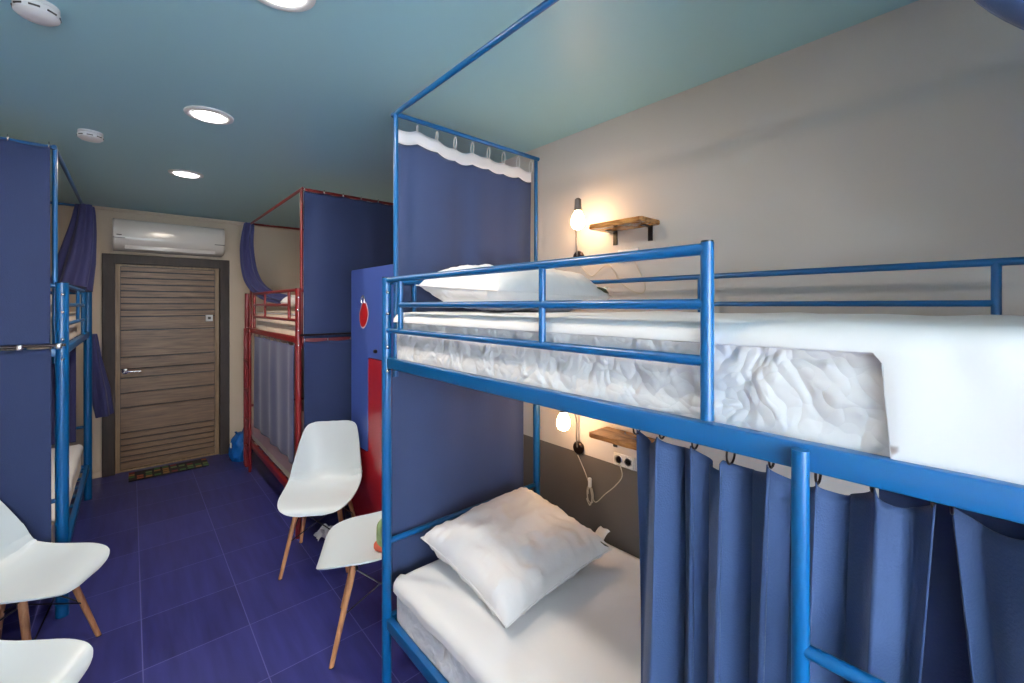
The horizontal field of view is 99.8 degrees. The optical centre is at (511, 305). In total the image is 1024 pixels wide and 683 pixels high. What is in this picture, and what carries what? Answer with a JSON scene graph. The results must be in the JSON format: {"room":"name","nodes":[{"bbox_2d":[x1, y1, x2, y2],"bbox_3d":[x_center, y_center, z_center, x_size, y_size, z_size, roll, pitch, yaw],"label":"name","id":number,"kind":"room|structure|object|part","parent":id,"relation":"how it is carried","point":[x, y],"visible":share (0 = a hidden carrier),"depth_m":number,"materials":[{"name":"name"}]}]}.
{"room":"dormitory","nodes":[
{"label":"dormitory","id":0,"kind":"room"},
{"bbox_2d":[50,204,303,473],"bbox_3d":[-3.500,0.340,4.394,3.220,2.520,0.120,0,0,-41],"label":"wall","id":1,"kind":"structure","parent":0,"point":[276,251],"depth_m":4.71,"materials":[{"name":"beige paint"}]},
{"bbox_2d":[77,470,101,481],"bbox_3d":[-4.196,1.570,3.687,0.998,0.060,0.016,0,0,-41],"label":"baseboard","id":2,"kind":"structure","parent":1,"relation":"attached to","point":[97,474],"depth_m":3.99,"materials":[{"name":"beige paint"}]},
{"bbox_2d":[102,253,229,477],"bbox_3d":[-3.456,0.557,4.359,1.000,2.085,0.111,0,0,-41],"label":"door","id":3,"kind":"structure","parent":1,"relation":"in","point":[166,320],"depth_m":4.34,"materials":[{"name":"brown wood"}]},
{"bbox_3d":[-3.661,0.635,4.145,0.141,0.052,0.063,0,0,-41],"label":"handle","id":4,"kind":"part","parent":3,"relation":"part of","materials":[{"name":"silver metal"}]},
{"bbox_3d":[-3.467,0.603,4.372,0.745,1.943,0.020,0,0,-41],"label":"board panel","id":5,"kind":"part","parent":3,"relation":"part of","materials":[{"name":"grey laminate"}]},
{"bbox_3d":[-3.215,0.135,4.577,0.062,0.066,0.012,0,0,-41],"label":"notice plate","id":6,"kind":"part","parent":3,"relation":"part of","materials":[{"name":"white plastic"}]},
{"bbox_2d":[112,218,224,256],"bbox_3d":[-3.381,-0.660,4.282,0.860,0.290,0.206,0,0,-41],"label":"air conditioner","id":7,"kind":"object","parent":1,"relation":"attached to","point":[127,235],"visible":1,"depth_m":4.19,"materials":[{"name":"white plastic"}]},
{"bbox_2d":[61,202,299,230],"bbox_3d":[-3.452,-0.905,4.340,2.978,0.030,0.024,0,0,-41],"label":"trim","id":8,"kind":"structure","parent":1,"relation":"attached to","point":[96,207],"depth_m":4.33,"materials":[{"name":"beige paint"}]},
{"bbox_2d":[1,447,448,682],"bbox_3d":[-1.141,1.660,1.728,3.220,0.120,7.240,0,0,-41],"label":"floor","id":9,"kind":"structure","parent":0,"point":[188,589],"depth_m":2.38,"materials":[{"name":"tile"}]},
{"bbox_2d":[0,137,91,618],"bbox_3d":[-3.240,0.390,2.591,0.941,2.420,1.838,0,0,-41],"label":"bunk bed","id":10,"kind":"object","parent":9,"relation":"on","point":[65,523],"visible":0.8,"depth_m":2.22,"materials":[{"name":"blue paint"}]},
{"bbox_2d":[0,134,50,345],"bbox_3d":[-2.627,-0.310,1.881,0.838,1.020,0.025,0,0,-41],"label":"curtain","id":11,"kind":"object","parent":10,"relation":"hanging from","point":[25,306],"visible":1,"depth_m":2.10,"materials":[{"name":"blue fabric"}]},
{"bbox_3d":[-2.674,-0.810,1.934,0.857,0.020,0.021,0,0,-41],"label":"canopy rail","id":12,"kind":"part","parent":10,"relation":"part of","materials":[{"name":"blue metal"}]},
{"bbox_2d":[0,343,65,350],"bbox_3d":[-2.593,0.204,1.878,0.905,0.030,0.030,0,0,-41],"label":"curtain rod","id":13,"kind":"object","parent":10,"relation":"attached to","point":[20,347],"visible":1,"depth_m":2.10,"materials":[{"name":"grey metal"}]},
{"bbox_2d":[0,343,50,542],"bbox_3d":[-2.626,0.785,1.883,0.842,1.189,0.024,0,0,-41],"label":"curtain","id":14,"kind":"object","parent":13,"relation":"hanging from","point":[25,376],"visible":0.7,"depth_m":2.11,"materials":[{"name":"blue fabric"}]},
{"bbox_2d":[1,312,80,350],"bbox_3d":[-3.242,0.146,2.593,0.828,0.191,1.708,0,0,-41],"label":"mattress","id":15,"kind":"object","parent":10,"relation":"on","point":[74,329],"visible":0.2,"depth_m":2.96,"materials":[{"name":"beige fabric"}]},
{"bbox_3d":[-2.319,0.743,2.221,0.051,1.715,0.052,0,0,-41],"label":"post","id":16,"kind":"part","parent":10,"relation":"part of","materials":[{"name":"blue metal"}]},
{"bbox_3d":[-3.827,-0.810,3.237,0.857,0.020,0.021,0,0,-41],"label":"canopy rail","id":17,"kind":"part","parent":10,"relation":"part of","materials":[{"name":"blue metal"}]},
{"bbox_2d":[51,348,75,444],"bbox_3d":[-3.801,0.690,3.217,0.771,0.820,0.033,0,0,-41],"label":"curtain","id":18,"kind":"object","parent":10,"relation":"hanging from","point":[72,354],"visible":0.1,"depth_m":3.45,"materials":[{"name":"blue fabric"}]},
{"bbox_2d":[51,457,80,542],"bbox_3d":[-3.242,1.230,2.593,0.828,0.201,1.708,0,0,-41],"label":"mattress","id":19,"kind":"object","parent":10,"relation":"on","point":[77,473],"visible":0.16,"depth_m":2.94,"materials":[{"name":"beige fabric"}]},
{"bbox_2d":[51,444,82,522],"bbox_3d":[-3.234,1.136,2.600,0.841,0.053,1.648,0,0,-41],"label":"sheet","id":20,"kind":"object","parent":19,"relation":"on","point":[75,451],"visible":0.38,"depth_m":3.00,"materials":[{"name":"white fabric"}]},
{"bbox_3d":[-2.929,-0.810,2.869,0.021,0.020,1.780,0,0,-41],"label":"canopy rail","id":21,"kind":"part","parent":10,"relation":"part of","materials":[{"name":"blue metal"}]},
{"bbox_2d":[50,203,96,292],"bbox_3d":[-3.404,-0.451,3.348,0.220,0.715,0.336,0,0,-26],"label":"curtain","id":22,"kind":"object","parent":10,"relation":"hanging from","point":[77,252],"visible":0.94,"depth_m":3.35,"materials":[{"name":"blue fabric"}]},
{"bbox_3d":[-2.749,-0.106,2.708,0.023,0.022,1.300,0,0,-41],"label":"guard rail","id":23,"kind":"part","parent":10,"relation":"part of","materials":[{"name":"blue metal"}]},
{"bbox_3d":[-3.180,0.049,3.195,0.023,0.333,0.024,0,0,-41],"label":"guard post","id":24,"kind":"part","parent":10,"relation":"part of","materials":[{"name":"blue metal"}]},
{"bbox_3d":[-3.498,0.743,3.554,0.051,1.715,0.052,0,0,-41],"label":"post","id":25,"kind":"part","parent":10,"relation":"part of","materials":[{"name":"blue metal"}]},
{"bbox_2d":[92,334,113,417],"bbox_3d":[-3.500,0.596,3.675,0.156,0.714,0.163,0,0,-41],"label":"curtain","id":26,"kind":"object","parent":10,"relation":"hanging from","point":[102,403],"visible":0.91,"depth_m":3.62,"materials":[{"name":"blue fabric"}]},
{"bbox_2d":[0,638,92,682],"bbox_3d":[-1.635,1.202,1.253,0.533,0.801,0.454,0,0,-14],"label":"shell chair","id":27,"kind":"object","parent":9,"relation":"on","point":[63,660],"visible":1,"depth_m":1.42,"materials":[{"name":"white plastic"}]},
{"bbox_2d":[0,500,109,639],"bbox_3d":[-2.144,1.202,1.858,0.533,0.801,0.454,0,0,-14],"label":"shell chair","id":28,"kind":"object","parent":9,"relation":"on","point":[31,569],"visible":0.99,"depth_m":1.95,"materials":[{"name":"white plastic"}]},
{"bbox_3d":[-2.334,1.404,1.964,0.137,0.398,0.029,0,0,24],"label":"leg","id":29,"kind":"part","parent":28,"relation":"part of","materials":[{"name":"brown wood"}]},
{"bbox_3d":[-1.963,1.404,1.750,0.137,0.398,0.029,0,0,24],"label":"leg","id":30,"kind":"part","parent":28,"relation":"part of","materials":[{"name":"brown wood"}]},
{"bbox_3d":[-2.035,1.404,2.038,0.029,0.398,0.137,0,0,39],"label":"leg","id":31,"kind":"part","parent":28,"relation":"part of","materials":[{"name":"brown wood"}]},
{"bbox_2d":[129,458,208,481],"bbox_3d":[-3.325,1.594,4.188,0.600,0.012,0.260,0,0,-41],"label":"doormat","id":32,"kind":"object","parent":9,"relation":"on","point":[184,466],"visible":1,"depth_m":4.17,"materials":[{"name":"fabric"}]},
{"bbox_2d":[228,427,252,461],"bbox_3d":[-2.830,1.417,4.504,0.223,0.364,0.260,0,0,-41],"label":"shopping bag","id":33,"kind":"object","parent":9,"relation":"on","point":[236,446],"visible":0.65,"depth_m":4.41,"materials":[{"name":"blue plastic"}]},
{"bbox_2d":[244,187,392,538],"bbox_3d":[-1.721,0.390,3.914,0.940,2.420,1.796,0,0,-41],"label":"bunk bed","id":34,"kind":"object","parent":9,"relation":"on","point":[249,443],"visible":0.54,"depth_m":3.33,"materials":[{"name":"red paint"}]},
{"bbox_3d":[-2.632,0.743,4.281,0.039,1.715,0.040,0,0,-41],"label":"post","id":35,"kind":"part","parent":34,"relation":"part of","materials":[{"name":"red metal"}]},
{"bbox_3d":[-2.407,0.049,4.026,0.023,0.333,0.024,0,0,-41],"label":"guard post","id":36,"kind":"part","parent":34,"relation":"part of","materials":[{"name":"red metal"}]},
{"bbox_2d":[240,222,287,303],"bbox_3d":[-2.384,-0.410,4.109,0.637,0.811,0.211,0,0,23],"label":"curtain","id":37,"kind":"object","parent":34,"relation":"hanging from","point":[251,277],"visible":0.84,"depth_m":4.14,"materials":[{"name":"blue fabric"}]},
{"bbox_2d":[252,434,289,477],"bbox_3d":[-1.722,1.230,3.924,0.828,0.202,1.708,0,0,-41],"label":"mattress","id":38,"kind":"object","parent":34,"relation":"on","point":[256,440],"visible":0.03,"depth_m":3.67,"materials":[{"name":"beige fabric"}]},
{"bbox_2d":[251,411,303,472],"bbox_3d":[-1.715,1.181,3.903,0.838,0.144,1.647,0,0,-41],"label":"sheet","id":39,"kind":"object","parent":38,"relation":"on","point":[281,458],"visible":0.21,"depth_m":3.66,"materials":[{"name":"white fabric"}]},
{"bbox_3d":[-1.940,-0.106,3.498,0.023,0.022,1.410,0,0,-41],"label":"guard rail","id":40,"kind":"part","parent":34,"relation":"part of","materials":[{"name":"red metal"}]},
{"bbox_2d":[254,335,294,464],"bbox_3d":[-1.925,0.680,3.451,0.030,0.840,1.280,0,0,-41],"label":"curtain","id":41,"kind":"object","parent":34,"relation":"hanging from","point":[273,360],"visible":1,"depth_m":3.37,"materials":[{"name":"grey cloth"}]},
{"bbox_3d":[-2.031,-0.810,3.644,0.021,0.020,1.750,0,0,-41],"label":"canopy rail","id":42,"kind":"part","parent":34,"relation":"part of","materials":[{"name":"red metal"}]},
{"bbox_2d":[252,310,303,336],"bbox_3d":[-1.722,0.146,3.924,0.828,0.192,1.708,0,0,-41],"label":"mattress","id":43,"kind":"object","parent":34,"relation":"on","point":[278,326],"visible":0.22,"depth_m":3.58,"materials":[{"name":"beige fabric"}]},
{"bbox_2d":[274,295,303,307],"bbox_3d":[-1.982,-0.036,4.254,0.625,0.140,0.425,0,0,-41],"label":"pillow","id":44,"kind":"object","parent":43,"relation":"on","point":[285,300],"visible":0.12,"depth_m":3.97,"materials":[{"name":"white fabric"}]},
{"bbox_3d":[-2.277,-0.810,4.568,0.857,0.020,0.021,0,0,-41],"label":"canopy rail","id":45,"kind":"part","parent":34,"relation":"part of","materials":[{"name":"red metal"}]},
{"bbox_3d":[-1.472,0.743,2.970,0.039,1.715,0.040,0,0,-41],"label":"post","id":46,"kind":"part","parent":34,"relation":"part of","materials":[{"name":"red metal"}]},
{"bbox_2d":[299,332,350,335],"bbox_3d":[-1.134,0.205,3.213,0.840,0.014,0.014,0,0,-41],"label":"curtain rod","id":47,"kind":"object","parent":34,"relation":"attached to","point":[345,332],"visible":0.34,"depth_m":3.04,"materials":[{"name":"grey metal"}]},
{"bbox_2d":[304,336,350,428],"bbox_3d":[-1.137,0.785,3.243,0.805,1.110,0.023,0,0,-41],"label":"curtain","id":48,"kind":"object","parent":47,"relation":"hanging from","point":[327,364],"visible":0.19,"depth_m":3.08,"materials":[{"name":"blue fabric"}]},
{"bbox_3d":[-1.144,-0.810,3.287,0.857,0.020,0.021,0,0,-41],"label":"canopy rail","id":49,"kind":"part","parent":34,"relation":"part of","materials":[{"name":"red metal"}]},
{"bbox_2d":[303,187,392,338],"bbox_3d":[-1.134,-0.295,3.240,0.805,1.050,0.022,0,0,-41],"label":"curtain","id":50,"kind":"object","parent":34,"relation":"hanging from","point":[342,235],"visible":0.61,"depth_m":3.11,"materials":[{"name":"blue fabric"}]},
{"bbox_2d":[277,420,361,579],"bbox_3d":[-1.203,1.202,2.740,0.454,0.801,0.533,0,0,-10],"label":"shell chair","id":51,"kind":"object","parent":9,"relation":"on","point":[326,473],"visible":0.98,"depth_m":2.86,"materials":[{"name":"white plastic"}]},
{"bbox_3d":[-1.323,1.404,2.567,0.029,0.398,0.137,0,0,27],"label":"leg","id":52,"kind":"part","parent":51,"relation":"part of","materials":[{"name":"brown wood"}]},
{"bbox_3d":[-1.377,1.404,2.870,0.137,0.398,0.029,0,0,42],"label":"leg","id":53,"kind":"part","parent":51,"relation":"part of","materials":[{"name":"brown wood"}]},
{"bbox_3d":[-1.030,1.404,2.619,0.137,0.398,0.029,0,0,42],"label":"leg","id":54,"kind":"part","parent":51,"relation":"part of","materials":[{"name":"brown wood"}]},
{"bbox_3d":[-1.085,1.404,2.922,0.029,0.398,0.137,0,0,27],"label":"leg","id":55,"kind":"part","parent":51,"relation":"part of","materials":[{"name":"brown wood"}]},
{"bbox_2d":[314,524,332,540],"bbox_3d":[-1.290,1.562,2.998,0.145,0.067,0.105,0,0,-41],"label":"crumpled cloth","id":56,"kind":"object","parent":9,"relation":"on","point":[323,531],"visible":0.6,"depth_m":2.96,"materials":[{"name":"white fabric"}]},
{"bbox_2d":[316,511,392,669],"bbox_3d":[-0.654,1.188,2.142,0.552,0.830,0.470,0,0,-15],"label":"shell chair","id":57,"kind":"object","parent":9,"relation":"on","point":[350,542],"visible":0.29,"depth_m":2.04,"materials":[{"name":"white plastic"}]},
{"bbox_3d":[-0.762,1.397,1.953,0.115,0.412,0.101,0,0,-15],"label":"leg","id":58,"kind":"part","parent":57,"relation":"part of","materials":[{"name":"brown wood"}]},
{"bbox_3d":[-0.843,1.397,2.252,0.142,0.412,0.030,0,0,23],"label":"leg","id":59,"kind":"part","parent":57,"relation":"part of","materials":[{"name":"brown wood"}]},
{"bbox_2d":[374,519,381,551],"bbox_3d":[-0.565,1.082,2.038,0.160,0.158,0.100,0,0,20],"label":"pouch","id":60,"kind":"object","parent":57,"relation":"on","point":[378,544],"visible":0.24,"depth_m":2.01,"materials":[{"name":"green fabric"}]},
{"bbox_2d":[351,264,392,515],"bbox_3d":[-0.674,0.673,2.988,0.590,1.854,0.870,0,0,-41],"label":"locker","id":61,"kind":"object","parent":9,"relation":"on","point":[366,284],"visible":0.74,"depth_m":2.89,"materials":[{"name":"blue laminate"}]},
{"bbox_3d":[-0.873,0.949,2.812,0.017,1.183,0.862,0,0,-41],"label":"door","id":62,"kind":"part","parent":61,"relation":"part of","materials":[{"name":"red laminate"}]},
{"bbox_2d":[382,0,1023,682],"bbox_3d":[0.449,0.390,1.379,0.940,2.420,2.000,0,0,-41],"label":"bunk bed","id":63,"kind":"object","parent":9,"relation":"on","point":[978,494],"visible":0.59,"depth_m":1.00,"materials":[{"name":"blue paint"}]},
{"bbox_3d":[-0.530,0.743,1.821,0.039,1.715,0.040,0,0,-41],"label":"post","id":64,"kind":"part","parent":63,"relation":"part of","materials":[{"name":"blue metal"}]},
{"bbox_3d":[-0.196,-0.100,2.116,0.890,0.023,0.024,0,0,-41],"label":"rail","id":65,"kind":"part","parent":63,"relation":"part of","materials":[{"name":"blue metal"}]},
{"bbox_2d":[397,597,476,682],"bbox_3d":[0.454,1.238,1.390,0.868,0.186,1.878,0,0,-41],"label":"mattress","id":66,"kind":"object","parent":63,"relation":"on","point":[434,650],"visible":0.11,"depth_m":1.58,"materials":[{"name":"white fabric"}]},
{"bbox_2d":[393,543,640,682],"bbox_3d":[0.448,1.154,1.381,0.880,0.065,1.862,0,0,-41],"label":"sheet","id":67,"kind":"object","parent":66,"relation":"on","point":[587,629],"visible":0.44,"depth_m":1.52,"materials":[{"name":"white fabric"}]},
{"bbox_2d":[421,487,612,627],"bbox_3d":[0.033,1.011,1.859,0.651,0.239,0.548,0,0,-43],"label":"pillow","id":68,"kind":"object","parent":67,"relation":"on","point":[513,549],"visible":1,"depth_m":1.72,"materials":[{"name":"white fabric"}]},
{"bbox_2d":[391,370,523,585],"bbox_3d":[-0.230,0.751,2.138,0.790,0.938,0.022,0,0,-41],"label":"curtain","id":69,"kind":"object","parent":63,"relation":"hanging from","point":[455,448],"visible":0.65,"depth_m":2.04,"materials":[{"name":"fabric"}]},
{"bbox_3d":[-0.196,1.000,2.116,0.890,0.023,0.024,0,0,-41],"label":"rail","id":70,"kind":"part","parent":63,"relation":"part of","materials":[{"name":"blue metal"}]},
{"bbox_2d":[398,125,532,312],"bbox_3d":[-0.198,-0.308,2.154,0.822,1.015,0.036,0,0,-41],"label":"curtain","id":71,"kind":"object","parent":63,"relation":"hanging from","point":[456,208],"visible":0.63,"depth_m":2.08,"materials":[{"name":"fabric"}]},
{"bbox_3d":[-0.174,-0.810,2.109,0.857,0.020,0.021,0,0,-41],"label":"canopy rail","id":72,"kind":"part","parent":63,"relation":"part of","materials":[{"name":"blue paint"}]},
{"bbox_3d":[0.141,-0.810,1.106,0.021,0.020,1.960,0,0,-41],"label":"canopy rail","id":73,"kind":"part","parent":63,"relation":"part of","materials":[{"name":"blue metal"}]},
{"bbox_3d":[0.137,0.743,2.411,0.039,1.715,0.040,0,0,-41],"label":"post","id":74,"kind":"part","parent":63,"relation":"part of","materials":[{"name":"blue metal"}]},
{"bbox_3d":[-0.082,-0.106,1.315,0.023,0.022,1.352,0,0,-41],"label":"guard rail","id":75,"kind":"part","parent":63,"relation":"part of","materials":[{"name":"blue metal"}]},
{"bbox_2d":[397,322,889,456],"bbox_3d":[0.454,0.146,1.390,0.868,0.192,1.878,0,0,-41],"label":"mattress","id":76,"kind":"object","parent":63,"relation":"on","point":[829,397],"visible":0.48,"depth_m":0.81,"materials":[{"name":"white fabric"}]},
{"bbox_3d":[0.366,0.049,0.809,0.023,0.333,0.024,0,0,-41],"label":"guard post","id":77,"kind":"part","parent":63,"relation":"part of","materials":[{"name":"blue metal"}]},
{"bbox_2d":[393,311,1023,484],"bbox_3d":[0.449,0.127,1.381,0.878,0.207,1.862,0,0,-41],"label":"sheet","id":78,"kind":"object","parent":63,"relation":"on","point":[954,385],"visible":0.92,"depth_m":0.60,"materials":[{"name":"white fabric"}]},
{"bbox_2d":[416,264,611,311],"bbox_3d":[0.028,-0.073,1.848,0.686,0.213,0.533,0,0,-43],"label":"pillow","id":79,"kind":"object","parent":78,"relation":"on","point":[520,285],"visible":0.69,"depth_m":1.64,"materials":[{"name":"white fabric"}]},
{"bbox_3d":[0.771,-0.112,1.664,0.021,0.020,1.960,0,0,-41],"label":"wall guard rail","id":80,"kind":"part","parent":63,"relation":"part of","materials":[{"name":"blue metal"}]},
{"bbox_2d":[974,0,1023,29],"bbox_3d":[0.677,-0.558,0.508,0.206,0.580,0.339,0,0,-41],"label":"curtain","id":81,"kind":"object","parent":63,"relation":"hanging from","point":[1011,12],"visible":1,"depth_m":0.53,"materials":[{"name":"blue fabric"}]},
{"bbox_3d":[0.521,0.273,0.718,0.009,0.009,0.815,0,0,-41],"label":"curtain rod","id":82,"kind":"object","parent":63,"relation":"attached to","visible":0},
{"bbox_2d":[632,428,935,682],"bbox_3d":[0.447,0.676,0.804,0.080,0.829,0.493,0,0,-44],"label":"curtain","id":83,"kind":"object","parent":82,"relation":"hanging from","point":[715,545],"visible":0.91,"depth_m":0.80,"materials":[{"name":"blue fabric"}]},
{"bbox_2d":[879,489,1023,682],"bbox_3d":[0.683,0.689,0.610,0.022,0.802,0.250,0,0,-39],"label":"curtain","id":84,"kind":"object","parent":82,"relation":"hanging from","point":[945,656],"visible":0.31,"depth_m":0.64,"materials":[{"name":"blue fabric"}]},
{"bbox_2d":[949,506,1023,682],"bbox_3d":[0.704,0.677,0.512,0.075,0.826,0.255,0,0,-41],"label":"curtain","id":85,"kind":"object","parent":82,"relation":"hanging from","point":[990,563],"visible":0.94,"depth_m":0.59,"materials":[{"name":"blue fabric"}]},
{"bbox_2d":[0,0,917,228],"bbox_3d":[-1.141,-0.980,1.728,3.220,0.120,7.240,0,0,-41],"label":"ceiling","id":86,"kind":"structure","parent":0,"point":[311,96],"depth_m":1.75,"materials":[{"name":"teal paint"}]},
{"bbox_2d":[10,0,61,26],"bbox_3d":[-1.453,-0.897,1.318,0.103,0.045,0.103,0,0,-41],"label":"smoke detector","id":87,"kind":"object","parent":86,"relation":"attached to","point":[41,12],"visible":1,"depth_m":1.30,"materials":[{"name":"white plastic"}]},
{"bbox_2d":[77,128,103,142],"bbox_3d":[-2.240,-0.897,2.291,0.103,0.045,0.103,0,0,-41],"label":"smoke detector","id":88,"kind":"object","parent":86,"relation":"attached to","point":[89,135],"visible":1,"depth_m":2.26,"materials":[{"name":"white plastic"}]},
{"bbox_2d":[168,169,203,178],"bbox_3d":[-2.274,-0.914,3.008,0.200,0.011,0.200,0,0,-41],"label":"recessed light","id":89,"kind":"object","parent":86,"relation":"in","point":[177,172],"visible":1,"depth_m":2.99,"materials":[{"name":"white plastic"}]},
{"bbox_2d":[174,172,197,177],"bbox_3d":[-2.274,-0.910,3.008,0.138,0.002,0.138,0,0,17],"label":"diffuser","id":90,"kind":"object","parent":89,"relation":"attached to","point":[181,174],"depth_m":3.00,"materials":[{"name":"white plastic"}]},
{"bbox_2d":[183,105,233,124],"bbox_3d":[-1.463,-0.914,2.084,0.200,0.011,0.200,0,0,-41],"label":"recessed light","id":91,"kind":"object","parent":86,"relation":"in","point":[203,115],"visible":1,"depth_m":2.06,"materials":[{"name":"white plastic"}]},
{"bbox_2d":[192,111,225,122],"bbox_3d":[-1.463,-0.910,2.084,0.138,0.002,0.138,0,0,17],"label":"diffuser","id":92,"kind":"object","parent":91,"relation":"attached to","point":[203,116],"depth_m":2.08,"materials":[{"name":"white plastic"}]},
{"bbox_2d":[258,0,315,11],"bbox_3d":[-0.675,-0.914,1.246,0.200,0.011,0.200,0,0,-41],"label":"recessed light","id":93,"kind":"object","parent":86,"relation":"in","point":[284,5],"visible":1,"depth_m":1.31,"materials":[{"name":"white plastic"}]},
{"bbox_2d":[268,0,303,6],"bbox_3d":[-0.675,-0.910,1.246,0.138,0.002,0.138,0,0,17],"label":"diffuser","id":94,"kind":"object","parent":93,"relation":"attached to","point":[276,3],"depth_m":1.30,"materials":[{"name":"white plastic"}]},
{"bbox_2d":[500,0,1023,558],"bbox_3d":[0.020,0.340,2.755,0.120,2.520,7.000,0,0,-41],"label":"wall","id":95,"kind":"structure","parent":0,"point":[895,136],"depth_m":1.50,"materials":[{"name":"beige paint"}]},
{"bbox_2d":[557,411,583,454],"bbox_3d":[0.298,0.628,2.207,0.069,0.316,0.202,0,0,38],"label":"wall lamp","id":96,"kind":"object","parent":95,"relation":"attached to","point":[563,421],"visible":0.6,"depth_m":2.14,"materials":[{"name":"white glass"}]},
{"bbox_3d":[0.257,0.577,2.154,0.069,0.101,0.069,0,0,-41],"label":"bulb","id":97,"kind":"part","parent":96,"relation":"part of","materials":[{"name":"white glass"}]},
{"bbox_3d":[0.298,0.609,2.210,0.013,0.277,0.156,0,0,37],"label":"stem","id":98,"kind":"part","parent":96,"relation":"part of","materials":[{"name":"grey plastic"}]},
{"bbox_2d":[577,455,622,505],"bbox_3d":[0.435,0.892,2.163,0.025,0.261,0.270,0,0,-41],"label":"cable","id":99,"kind":"object","parent":96,"relation":"attached to","point":[589,479],"visible":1,"depth_m":2.19,"materials":[{"name":"beige plastic"}]},
{"bbox_2d":[588,477,591,487],"bbox_3d":[0.398,0.905,2.201,0.014,0.050,0.018,0,0,-41],"label":"switch","id":100,"kind":"object","parent":99,"relation":"attached to","point":[589,479],"depth_m":2.20,"materials":[{"name":"white plastic"}]},
{"bbox_2d":[571,198,584,256],"bbox_3d":[0.339,-0.374,2.194,0.069,0.310,0.214,0,0,12],"label":"wall lamp","id":101,"kind":"object","parent":95,"relation":"attached to","point":[577,221],"visible":0.88,"depth_m":2.11,"materials":[{"name":"white glass"}]},
{"bbox_3d":[0.329,-0.393,2.193,0.020,0.272,0.160,0,0,7],"label":"stem","id":102,"kind":"part","parent":101,"relation":"part of","materials":[{"name":"grey plastic"}]},
{"bbox_2d":[574,198,581,210],"bbox_3d":[0.325,-0.496,2.123,0.038,0.063,0.038,0,0,-41],"label":"socket","id":103,"kind":"object","parent":101,"relation":"attached to","point":[577,206],"depth_m":2.11,"materials":[{"name":"grey plastic"}]},
{"bbox_3d":[0.325,-0.422,2.123,0.069,0.101,0.069,0,0,-41],"label":"bulb","id":104,"kind":"part","parent":101,"relation":"part of","materials":[{"name":"white glass"}]},
{"bbox_2d":[580,261,644,293],"bbox_3d":[0.478,-0.139,2.120,0.017,0.173,0.392,0,0,-41],"label":"cable","id":105,"kind":"object","parent":101,"relation":"hanging from","point":[634,261],"visible":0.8,"depth_m":2.07,"materials":[{"name":"beige plastic"}]},
{"bbox_2d":[589,426,654,450],"bbox_3d":[0.511,0.648,1.994,0.151,0.089,0.290,0,0,-41],"label":"wall shelf","id":106,"kind":"object","parent":95,"relation":"attached to","point":[617,437],"visible":0.7,"depth_m":1.99,"materials":[{"name":"brown wood"}]},
{"bbox_2d":[589,216,659,244],"bbox_3d":[0.511,-0.339,1.994,0.150,0.089,0.290,0,0,-41],"label":"wall shelf","id":107,"kind":"object","parent":95,"relation":"attached to","point":[614,226],"visible":1,"depth_m":1.96,"materials":[{"name":"brown wood"}]},
{"bbox_2d":[614,452,634,469],"bbox_3d":[0.536,0.748,2.070,0.014,0.060,0.115,0,0,-41],"label":"power socket","id":108,"kind":"object","parent":95,"relation":"attached to","point":[628,462],"visible":1,"depth_m":2.06,"materials":[{"name":"white plastic"}]},
{"bbox_2d":[614,455,622,464],"bbox_3d":[0.516,0.748,2.088,0.007,0.046,0.046,0,0,-41],"label":"outlet","id":109,"kind":"object","parent":108,"relation":"attached to","point":[618,459],"depth_m":2.09,"materials":[{"name":"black plastic"}]},
{"bbox_2d":[624,458,631,467],"bbox_3d":[0.552,0.748,2.048,0.007,0.046,0.046,0,0,-41],"label":"outlet","id":110,"kind":"object","parent":108,"relation":"attached to","point":[627,461],"depth_m":2.05,"materials":[{"name":"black plastic"}]},
{"bbox_2d":[618,248,638,251],"bbox_3d":[0.553,-0.238,2.051,0.014,0.060,0.115,0,0,-41],"label":"power socket","id":111,"kind":"object","parent":95,"relation":"attached to","point":[633,249],"visible":0.19,"depth_m":2.05,"materials":[{"name":"white plastic"}]}
]}

